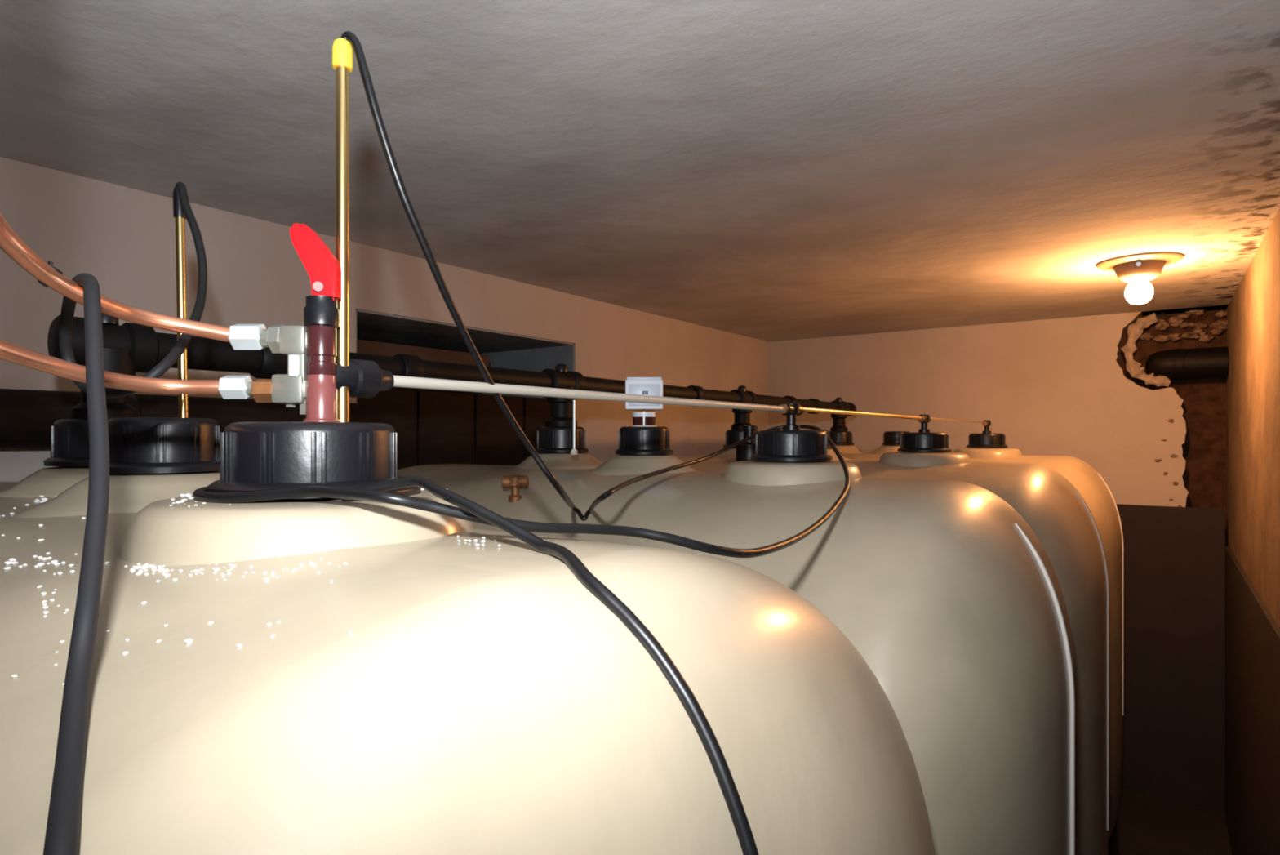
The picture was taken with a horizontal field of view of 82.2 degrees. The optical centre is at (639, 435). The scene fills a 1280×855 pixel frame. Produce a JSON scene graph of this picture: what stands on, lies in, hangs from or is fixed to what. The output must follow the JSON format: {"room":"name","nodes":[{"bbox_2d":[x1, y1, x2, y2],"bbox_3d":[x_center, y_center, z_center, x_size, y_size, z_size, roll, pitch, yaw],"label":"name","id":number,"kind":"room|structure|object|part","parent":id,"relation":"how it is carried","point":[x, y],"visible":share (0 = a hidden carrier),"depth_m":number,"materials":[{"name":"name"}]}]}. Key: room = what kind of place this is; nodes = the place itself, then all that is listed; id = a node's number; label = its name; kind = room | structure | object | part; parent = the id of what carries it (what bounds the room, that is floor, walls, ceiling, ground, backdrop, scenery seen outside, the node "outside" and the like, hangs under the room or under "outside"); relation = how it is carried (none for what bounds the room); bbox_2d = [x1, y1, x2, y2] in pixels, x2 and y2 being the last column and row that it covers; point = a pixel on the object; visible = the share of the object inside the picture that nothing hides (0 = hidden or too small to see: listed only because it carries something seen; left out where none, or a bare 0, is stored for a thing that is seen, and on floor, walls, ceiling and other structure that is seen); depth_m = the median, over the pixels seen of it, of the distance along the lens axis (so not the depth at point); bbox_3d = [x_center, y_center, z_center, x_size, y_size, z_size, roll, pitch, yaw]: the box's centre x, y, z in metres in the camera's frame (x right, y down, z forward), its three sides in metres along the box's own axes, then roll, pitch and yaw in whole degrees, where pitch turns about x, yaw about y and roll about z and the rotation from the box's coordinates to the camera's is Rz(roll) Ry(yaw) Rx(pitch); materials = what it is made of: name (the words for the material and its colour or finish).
{"room":"oil tank room","nodes":[
{"label":"oil tank room","id":0,"kind":"room"},
{"bbox_2d":[0,156,768,481],"bbox_3d":[-0.820,0.455,2.112,0.460,1.890,5.100,0,0,35],"label":"wall","id":1,"kind":"structure","parent":0,"point":[122,237],"depth_m":1.68,"materials":[{"name":"paint"}]},
{"bbox_2d":[0,388,370,448],"bbox_3d":[-1.280,-0.030,0.943,0.110,0.110,2.060,0,0,35],"label":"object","id":2,"kind":"structure","parent":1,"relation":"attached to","point":[27,416],"depth_m":1.35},
{"bbox_2d":[355,308,574,469],"bbox_3d":[-0.682,-0.061,2.354,0.506,0.623,0.955,0,0,35],"label":"window","id":3,"kind":"structure","parent":1,"relation":"in","point":[432,426],"depth_m":2.22,"materials":[{"name":"black"}]},
{"bbox_2d":[0,0,1279,342],"bbox_3d":[-0.061,-0.565,1.514,2.870,0.150,5.400,0,0,35],"label":"ceiling","id":4,"kind":"structure","parent":0,"point":[768,171],"depth_m":1.21,"materials":[{"name":"white paint"}]},
{"bbox_2d":[1097,251,1183,304],"bbox_3d":[1.395,-0.429,2.051,0.200,0.121,0.200,0,0,35],"label":"ceiling lamp","id":5,"kind":"object","parent":4,"relation":"attached to","point":[1136,269],"visible":1,"depth_m":2.02,"materials":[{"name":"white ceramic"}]},
{"bbox_3d":[1.395,-0.405,2.051,0.067,0.071,0.067,0,0,35],"label":"bulb","id":6,"kind":"part","parent":5,"relation":"part of","materials":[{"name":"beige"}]},
{"bbox_3d":[1.395,-0.484,2.051,0.200,0.012,0.200,0,0,35],"label":"plate","id":7,"kind":"part","parent":5,"relation":"part of","materials":[{"name":"brown ceramic"}]},
{"bbox_2d":[768,304,1228,546],"bbox_3d":[1.404,0.409,3.411,2.270,1.983,0.210,0,0,35],"label":"wall","id":8,"kind":"structure","parent":0,"point":[1082,388],"depth_m":3.06,"materials":[{"name":"paint"}]},
{"bbox_2d":[1115,503,1224,812],"bbox_3d":[1.422,0.836,3.274,1.858,1.128,0.012,0,0,35],"label":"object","id":9,"kind":"structure","parent":8,"relation":"attached to","point":[1173,744],"depth_m":2.82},
{"bbox_2d":[1145,346,1228,379],"bbox_3d":[2.109,-0.280,2.838,0.253,0.120,0.120,0,0,35],"label":"pipe","id":10,"kind":"object","parent":8,"relation":"attached to","point":[1211,362],"visible":1,"depth_m":2.79,"materials":[{"name":"black plastic"}]},
{"bbox_2d":[1108,788,1231,854],"bbox_3d":[-0.061,1.475,1.514,2.870,0.150,5.400,0,0,35],"label":"floor","id":11,"kind":"structure","parent":0,"point":[1145,824],"depth_m":2.61,"materials":[{"name":"concrete"}]},
{"bbox_2d":[0,417,935,854],"bbox_3d":[-0.501,0.690,0.719,1.452,1.420,0.830,0,0,35],"label":"tank","id":12,"kind":"object","parent":11,"relation":"on","point":[480,700],"depth_m":0.31,"materials":[{"name":"beige plastic"}]},
{"bbox_3d":[-0.659,0.007,0.904,0.118,0.055,0.118,0,0,35],"label":"screw cap","id":13,"kind":"part","parent":12,"relation":"part of","materials":[{"name":"black plastic"}]},
{"bbox_3d":[-0.480,0.009,0.741,0.113,0.053,0.113,0,0,35],"label":"screw cap","id":14,"kind":"part","parent":12,"relation":"part of","materials":[{"name":"black plastic"}]},
{"bbox_2d":[173,186,188,417],"bbox_3d":[-0.461,-0.134,0.736,0.013,0.234,0.012,0,0,35],"label":"dipstick","id":15,"kind":"object","parent":12,"relation":"in","point":[178,213],"visible":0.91,"depth_m":0.73,"materials":[{"name":"gold metal"}]},
{"bbox_2d":[217,222,341,422],"bbox_3d":[-0.259,-0.080,0.530,0.083,0.145,0.025,0,0,0],"label":"valve","id":16,"kind":"object","parent":12,"relation":"attached to","point":[309,382],"visible":0.98,"depth_m":0.52,"materials":[{"name":"red plastic"}]},
{"bbox_2d":[0,338,220,394],"bbox_3d":[-0.353,-0.048,0.438,0.046,0.036,0.217,0,0,19],"label":"copper pipe","id":17,"kind":"object","parent":16,"relation":"attached to","point":[9,352],"visible":0.92,"depth_m":0.48,"materials":[{"name":"orange metal"}]},
{"bbox_2d":[0,212,229,342],"bbox_3d":[-0.282,-0.278,0.351,0.093,0.422,0.357,0,0,-18],"label":"copper pipe","id":18,"kind":"object","parent":16,"relation":"attached to","point":[49,276],"visible":0.94,"depth_m":0.45,"materials":[{"name":"orange metal"}]},
{"bbox_2d":[43,182,207,854],"bbox_3d":[-0.313,-0.038,0.423,0.088,0.431,0.700,0,0,-29],"label":"cable","id":19,"kind":"object","parent":18,"relation":"hanging from","point":[64,819],"visible":0.86,"depth_m":0.30,"materials":[{"name":"black plastic"}]},
{"bbox_3d":[-0.234,-0.125,0.530,0.033,0.055,0.012,0,0,0],"label":"lever","id":20,"kind":"part","parent":16,"relation":"part of","materials":[{"name":"red plastic"}]},
{"bbox_3d":[-0.230,-0.061,0.530,0.020,0.035,0.020,0,0,35],"label":"stem","id":21,"kind":"part","parent":16,"relation":"part of","materials":[{"name":"red plastic"}]},
{"bbox_3d":[-0.230,-0.025,0.530,0.025,0.036,0.025,0,0,35],"label":"stem","id":22,"kind":"part","parent":16,"relation":"part of","materials":[{"name":"red plastic"}]},
{"bbox_3d":[-0.236,0.015,0.531,0.133,0.050,0.133,0,0,35],"label":"screw cap","id":23,"kind":"part","parent":12,"relation":"part of","materials":[{"name":"black plastic"}]},
{"bbox_2d":[0,487,639,684],"bbox_3d":[-0.384,0.071,0.641,0.268,0.059,0.911,0,0,-42],"label":"crumbs","id":24,"kind":"object","parent":12,"relation":"on","point":[44,499],"visible":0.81,"depth_m":0.42,"materials":[{"name":"white"}]},
{"bbox_2d":[332,37,352,422],"bbox_3d":[-0.221,-0.151,0.545,0.014,0.286,0.014,0,0,35],"label":"brass rod","id":25,"kind":"object","parent":12,"relation":"attached to","point":[342,51],"visible":0.92,"depth_m":0.54,"materials":[{"name":"gold metal"}]},
{"bbox_3d":[-0.221,-0.142,0.545,0.009,0.269,0.009,0,0,8],"label":"rod","id":26,"kind":"part","parent":25,"relation":"part of","materials":[{"name":"gold metal"}]},
{"bbox_2d":[192,31,850,854],"bbox_3d":[0.018,-0.007,0.878,0.451,0.585,1.107,0,0,16],"label":"cable","id":27,"kind":"object","parent":25,"relation":"attached to","point":[397,491],"visible":0.94,"depth_m":0.46,"materials":[{"name":"black plastic"}]},
{"bbox_2d":[47,312,856,431],"bbox_3d":[0.096,-0.089,1.969,0.068,0.136,2.715,0,0,35],"label":"pipe","id":28,"kind":"object","parent":12,"relation":"attached to","point":[129,348],"visible":0.71,"depth_m":1.06,"materials":[{"name":"black plastic"}]},
{"bbox_2d":[397,426,1075,854],"bbox_3d":[-0.011,0.690,1.407,1.457,1.420,0.830,0,0,35],"label":"tank","id":29,"kind":"object","parent":11,"relation":"on","point":[951,599],"depth_m":0.89,"materials":[{"name":"beige plastic"}]},
{"bbox_2d":[501,474,528,502],"bbox_3d":[-0.218,0.091,1.280,0.044,0.046,0.026,0,0,0],"label":"drain fitting","id":30,"kind":"object","parent":29,"relation":"attached to","point":[514,482],"visible":0.99,"depth_m":1.27,"materials":[{"name":"gold metal"}]},
{"bbox_3d":[-0.218,0.080,1.280,0.044,0.022,0.022,0,0,0],"label":"spout","id":31,"kind":"part","parent":30,"relation":"part of","materials":[{"name":"gold metal"}]},
{"bbox_3d":[-0.171,0.007,1.593,0.118,0.055,0.118,0,0,35],"label":"screw cap","id":32,"kind":"part","parent":29,"relation":"part of","materials":[{"name":"black plastic"}]},
{"bbox_2d":[570,400,577,454],"bbox_3d":[-0.128,-0.017,1.430,0.016,0.106,0.016,0,0,35],"label":"vent rod","id":33,"kind":"object","parent":29,"relation":"on","point":[574,451],"visible":1,"depth_m":1.43,"materials":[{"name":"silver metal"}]},
{"bbox_3d":[-0.128,-0.021,1.430,0.005,0.098,0.006,0,0,35],"label":"rod","id":34,"kind":"part","parent":33,"relation":"part of","materials":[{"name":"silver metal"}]},
{"bbox_2d":[625,377,662,426],"bbox_3d":[0.008,-0.063,1.430,0.073,0.102,0.052,0,0,0],"label":"gauge","id":35,"kind":"object","parent":29,"relation":"on","point":[652,386],"visible":0.76,"depth_m":1.41,"materials":[{"name":"white plastic"}]},
{"bbox_3d":[0.008,-0.111,1.430,0.068,0.006,0.036,0,0,0],"label":"lid","id":36,"kind":"part","parent":35,"relation":"part of","materials":[{"name":"white plastic"}]},
{"bbox_3d":[0.008,0.009,1.430,0.113,0.053,0.113,0,0,35],"label":"screw cap","id":37,"kind":"part","parent":29,"relation":"part of","materials":[{"name":"black plastic"}]},
{"bbox_3d":[0.252,0.015,1.221,0.133,0.050,0.133,0,0,35],"label":"screw cap","id":38,"kind":"part","parent":29,"relation":"part of","materials":[{"name":"black plastic"}]},
{"bbox_2d":[676,429,1108,854],"bbox_3d":[0.477,0.690,2.097,1.455,1.420,0.830,0,0,35],"label":"tank","id":39,"kind":"object","parent":11,"relation":"on","point":[1053,508],"depth_m":1.57,"materials":[{"name":"beige plastic"}]},
{"bbox_2d":[334,359,991,433],"bbox_3d":[0.507,-0.034,1.582,0.029,0.049,2.568,0,0,35],"label":"tube","id":40,"kind":"object","parent":39,"relation":"on","point":[363,378],"visible":0.97,"depth_m":0.71,"materials":[{"name":"silver metal"}]},
{"bbox_3d":[0.318,0.007,2.283,0.118,0.055,0.118,0,0,35],"label":"screw cap","id":41,"kind":"part","parent":39,"relation":"part of","materials":[{"name":"black plastic"}]},
{"bbox_2d":[735,425,757,461],"bbox_3d":[0.284,0.021,1.900,0.072,0.098,0.072,0,0,35],"label":"pipe stub","id":42,"kind":"object","parent":39,"relation":"on","point":[744,451],"visible":0.65,"depth_m":1.88,"materials":[{"name":"black plastic"}]},
{"bbox_3d":[0.496,0.009,2.120,0.113,0.053,0.113,0,0,35],"label":"screw cap","id":43,"kind":"part","parent":39,"relation":"part of","materials":[{"name":"black plastic"}]},
{"bbox_3d":[0.740,0.015,1.911,0.133,0.050,0.133,0,0,35],"label":"screw cap","id":44,"kind":"part","parent":39,"relation":"part of","materials":[{"name":"black plastic"}]},
{"bbox_2d":[826,431,1123,839],"bbox_3d":[0.965,0.690,2.787,1.455,1.420,0.830,0,0,35],"label":"tank","id":45,"kind":"object","parent":11,"relation":"on","point":[1086,480],"depth_m":2.28,"materials":[{"name":"beige plastic"}]},
{"bbox_3d":[0.806,0.007,2.973,0.118,0.055,0.118,0,0,35],"label":"screw cap","id":46,"kind":"part","parent":45,"relation":"part of","materials":[{"name":"black plastic"}]},
{"bbox_3d":[0.985,0.009,2.810,0.113,0.053,0.113,0,0,35],"label":"screw cap","id":47,"kind":"part","parent":45,"relation":"part of","materials":[{"name":"black plastic"}]},
{"bbox_3d":[1.228,0.015,2.600,0.133,0.050,0.133,0,0,35],"label":"screw cap","id":48,"kind":"part","parent":45,"relation":"part of","materials":[{"name":"black plastic"}]},
{"bbox_2d":[1226,207,1279,626],"bbox_3d":[0.955,0.455,0.856,0.150,1.890,5.100,0,0,35],"label":"wall","id":49,"kind":"structure","parent":0,"point":[1253,311],"depth_m":1.96,"materials":[{"name":"paint"}]},
{"bbox_2d":[1224,546,1279,854],"bbox_3d":[0.802,0.905,0.780,0.012,0.990,4.800,0,0,35],"label":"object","id":50,"kind":"structure","parent":49,"relation":"attached to","point":[1251,633],"depth_m":1.98,"materials":[{"name":"brown wood"}]}
]}

